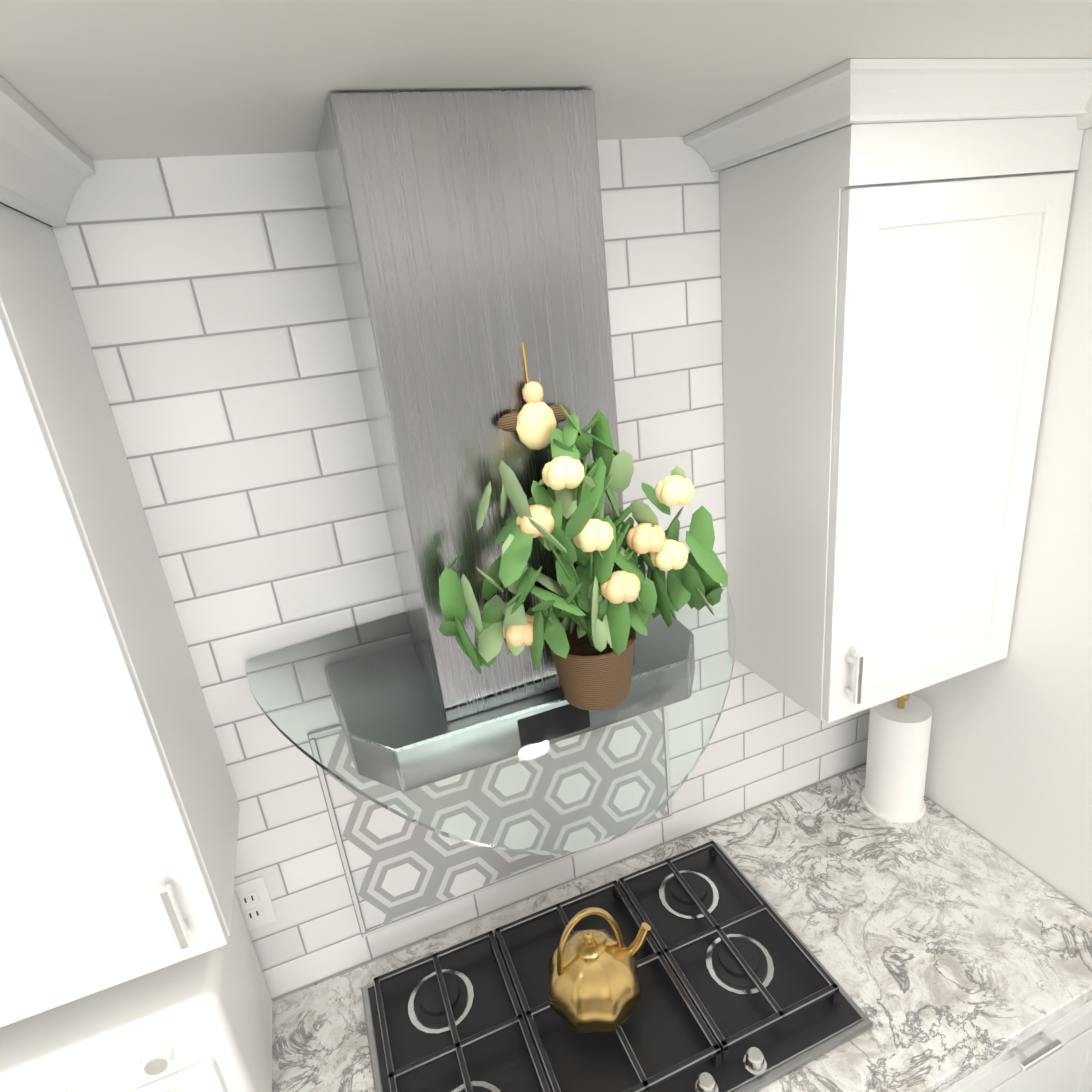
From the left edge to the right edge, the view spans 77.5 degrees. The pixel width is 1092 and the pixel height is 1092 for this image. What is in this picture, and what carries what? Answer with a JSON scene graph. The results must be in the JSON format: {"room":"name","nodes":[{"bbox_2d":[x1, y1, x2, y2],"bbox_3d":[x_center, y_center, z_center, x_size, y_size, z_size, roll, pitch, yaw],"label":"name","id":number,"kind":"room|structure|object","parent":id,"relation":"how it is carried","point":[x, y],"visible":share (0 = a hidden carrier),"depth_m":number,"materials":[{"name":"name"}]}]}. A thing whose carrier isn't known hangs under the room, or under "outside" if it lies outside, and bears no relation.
{"room":"kitchen","nodes":[
{"label":"kitchen","id":0,"kind":"room"},
{"bbox_2d":[0,128,1088,1001],"bbox_3d":[-0.173,0.532,1.522,4.500,2.485,0.100,-13,21,-18],"label":"wall","id":1,"kind":"structure","parent":0,"point":[206,290],"depth_m":1.20,"materials":[{"name":"tile"}]},
{"bbox_2d":[0,204,239,1027],"bbox_3d":[-0.798,0.129,0.883,0.496,1.004,0.360,-13,21,-18],"label":"upper cabinet","id":2,"kind":"object","parent":1,"relation":"attached to","point":[119,812],"visible":1,"depth_m":0.88,"materials":[{"name":"white paint"}]},
{"bbox_2d":[234,876,276,930],"bbox_3d":[-0.587,0.716,1.354,0.072,0.116,0.008,-13,21,-18],"label":"electrical outlet plate","id":3,"kind":"object","parent":1,"relation":"attached to","point":[255,902],"visible":0.88,"depth_m":1.35,"materials":[{"name":"white plastic"}]},
{"bbox_2d":[245,89,735,854],"bbox_3d":[-0.057,-0.104,1.024,0.910,0.977,0.502,-13,21,-18],"label":"range hood","id":4,"kind":"object","parent":1,"relation":"attached to","point":[467,233],"visible":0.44,"depth_m":0.95,"materials":[{"name":"silver metal"}]},
{"bbox_2d":[497,343,569,449],"bbox_3d":[-0.018,-0.203,0.933,0.108,0.145,0.035,-13,21,-18],"label":"figurine","id":5,"kind":"object","parent":4,"relation":"hanging from","point":[534,421],"visible":0.92,"depth_m":0.93,"materials":[{"name":"beige"}]},
{"bbox_2d":[439,402,727,710],"bbox_3d":[0.058,0.023,0.947,0.429,0.445,0.176,-13,21,-18],"label":"potted plant","id":6,"kind":"object","parent":4,"relation":"on","point":[597,606],"visible":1,"depth_m":0.94,"materials":[{"name":"plant"}]},
{"bbox_2d":[315,763,671,936],"bbox_3d":[-0.069,0.518,1.497,0.769,0.525,0.007,-13,21,-18],"label":"tile backsplash","id":7,"kind":"structure","parent":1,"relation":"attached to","point":[412,868],"depth_m":1.47,"materials":[{"name":"grey tile"}]},
{"bbox_2d":[719,116,1083,722],"bbox_3d":[0.668,-0.223,1.357,0.489,1.024,0.360,-13,21,-18],"label":"upper cabinet","id":8,"kind":"object","parent":1,"relation":"attached to","point":[889,293],"visible":1,"depth_m":1.21,"materials":[{"name":"white paint"}]},
{"bbox_2d":[684,59,1091,171],"bbox_3d":[1.110,-0.770,1.157,1.569,0.080,0.720,-13,21,-18],"label":"crown molding","id":9,"kind":"structure","parent":8,"relation":"attached to","point":[853,91],"depth_m":1.00,"materials":[{"name":"white paint"}]},
{"bbox_2d":[0,0,1091,159],"bbox_3d":[0.712,0.140,-1.478,4.500,0.100,5.850,-13,21,-18],"label":"ceiling","id":10,"kind":"structure","parent":0,"point":[110,79],"depth_m":0.73,"materials":[{"name":"white paint"}]},
{"bbox_3d":[0.989,2.562,-0.596,4.500,0.115,5.850,-13,21,-18],"label":"floor","id":11,"kind":"structure","parent":0,"visible":0},
{"bbox_2d":[909,128,1091,915],"bbox_3d":[1.500,0.326,1.673,1.007,2.403,0.698,-13,21,-18],"label":"wall","id":12,"kind":"structure","parent":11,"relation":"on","point":[1009,769],"depth_m":1.40,"materials":[{"name":"white paint"}]},
{"bbox_2d":[942,1000,1091,1091],"bbox_3d":[0.858,1.207,1.707,0.539,0.872,0.677,-13,21,-18],"label":"base cabinet","id":13,"kind":"object","parent":11,"relation":"on","point":[1056,1056],"visible":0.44,"depth_m":1.36,"materials":[{"name":"white paint"}]},
{"bbox_3d":[0.166,1.369,1.482,0.944,0.871,0.677,-13,21,-18],"label":"base cabinet","id":14,"kind":"object","parent":11,"relation":"on","visible":0},
{"bbox_2d":[272,765,1091,1091],"bbox_3d":[-0.461,1.080,1.130,3.284,0.038,0.697,-13,21,-18],"label":"countertop","id":15,"kind":"structure","parent":14,"relation":"on","point":[944,947],"depth_m":1.40,"materials":[{"name":"white stone"}]},
{"bbox_2d":[0,892,271,1091],"bbox_3d":[-0.741,0.884,1.134,0.470,0.385,0.347,-13,21,-18],"label":"toaster oven","id":16,"kind":"object","parent":15,"relation":"on","point":[202,1022],"visible":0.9,"depth_m":1.04,"materials":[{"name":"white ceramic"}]},
{"bbox_2d":[361,841,872,1091],"bbox_3d":[0.105,0.889,1.337,0.880,0.056,0.500,-13,21,-18],"label":"gas cooktop","id":17,"kind":"object","parent":15,"relation":"in","point":[742,989],"visible":0.9,"depth_m":1.33,"materials":[{"name":"black metal"}]},
{"bbox_2d":[548,907,650,1034],"bbox_3d":[0.099,0.760,1.271,0.219,0.229,0.185,-13,21,-18],"label":"kettle","id":18,"kind":"object","parent":17,"relation":"on","point":[593,986],"visible":1,"depth_m":1.23,"materials":[{"name":"gold metal"}]},
{"bbox_2d":[861,694,931,823],"bbox_3d":[0.884,0.499,1.709,0.150,0.363,0.150,-13,21,-18],"label":"paper towel holder","id":19,"kind":"object","parent":15,"relation":"on","point":[899,732],"visible":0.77,"depth_m":1.67,"materials":[{"name":"white paper"}]},
{"bbox_3d":[-1.312,0.249,0.716,0.612,1.004,0.360,-13,21,-18],"label":"upper cabinet","id":20,"kind":"object","parent":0,"visible":0},
{"bbox_2d":[0,76,67,203],"bbox_3d":[-1.170,-0.237,0.413,1.452,0.079,0.070,-13,21,-18],"label":"crown molding","id":21,"kind":"structure","parent":20,"relation":"attached to","point":[46,167],"depth_m":0.75,"materials":[{"name":"white paint"}]},
{"bbox_2d":[6,116,95,226],"bbox_3d":[-0.602,-0.446,0.807,0.070,0.079,0.308,-13,21,-18],"label":"crown molding","id":22,"kind":"structure","parent":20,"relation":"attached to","point":[76,165],"depth_m":0.87,"materials":[{"name":"white paint"}]}
]}

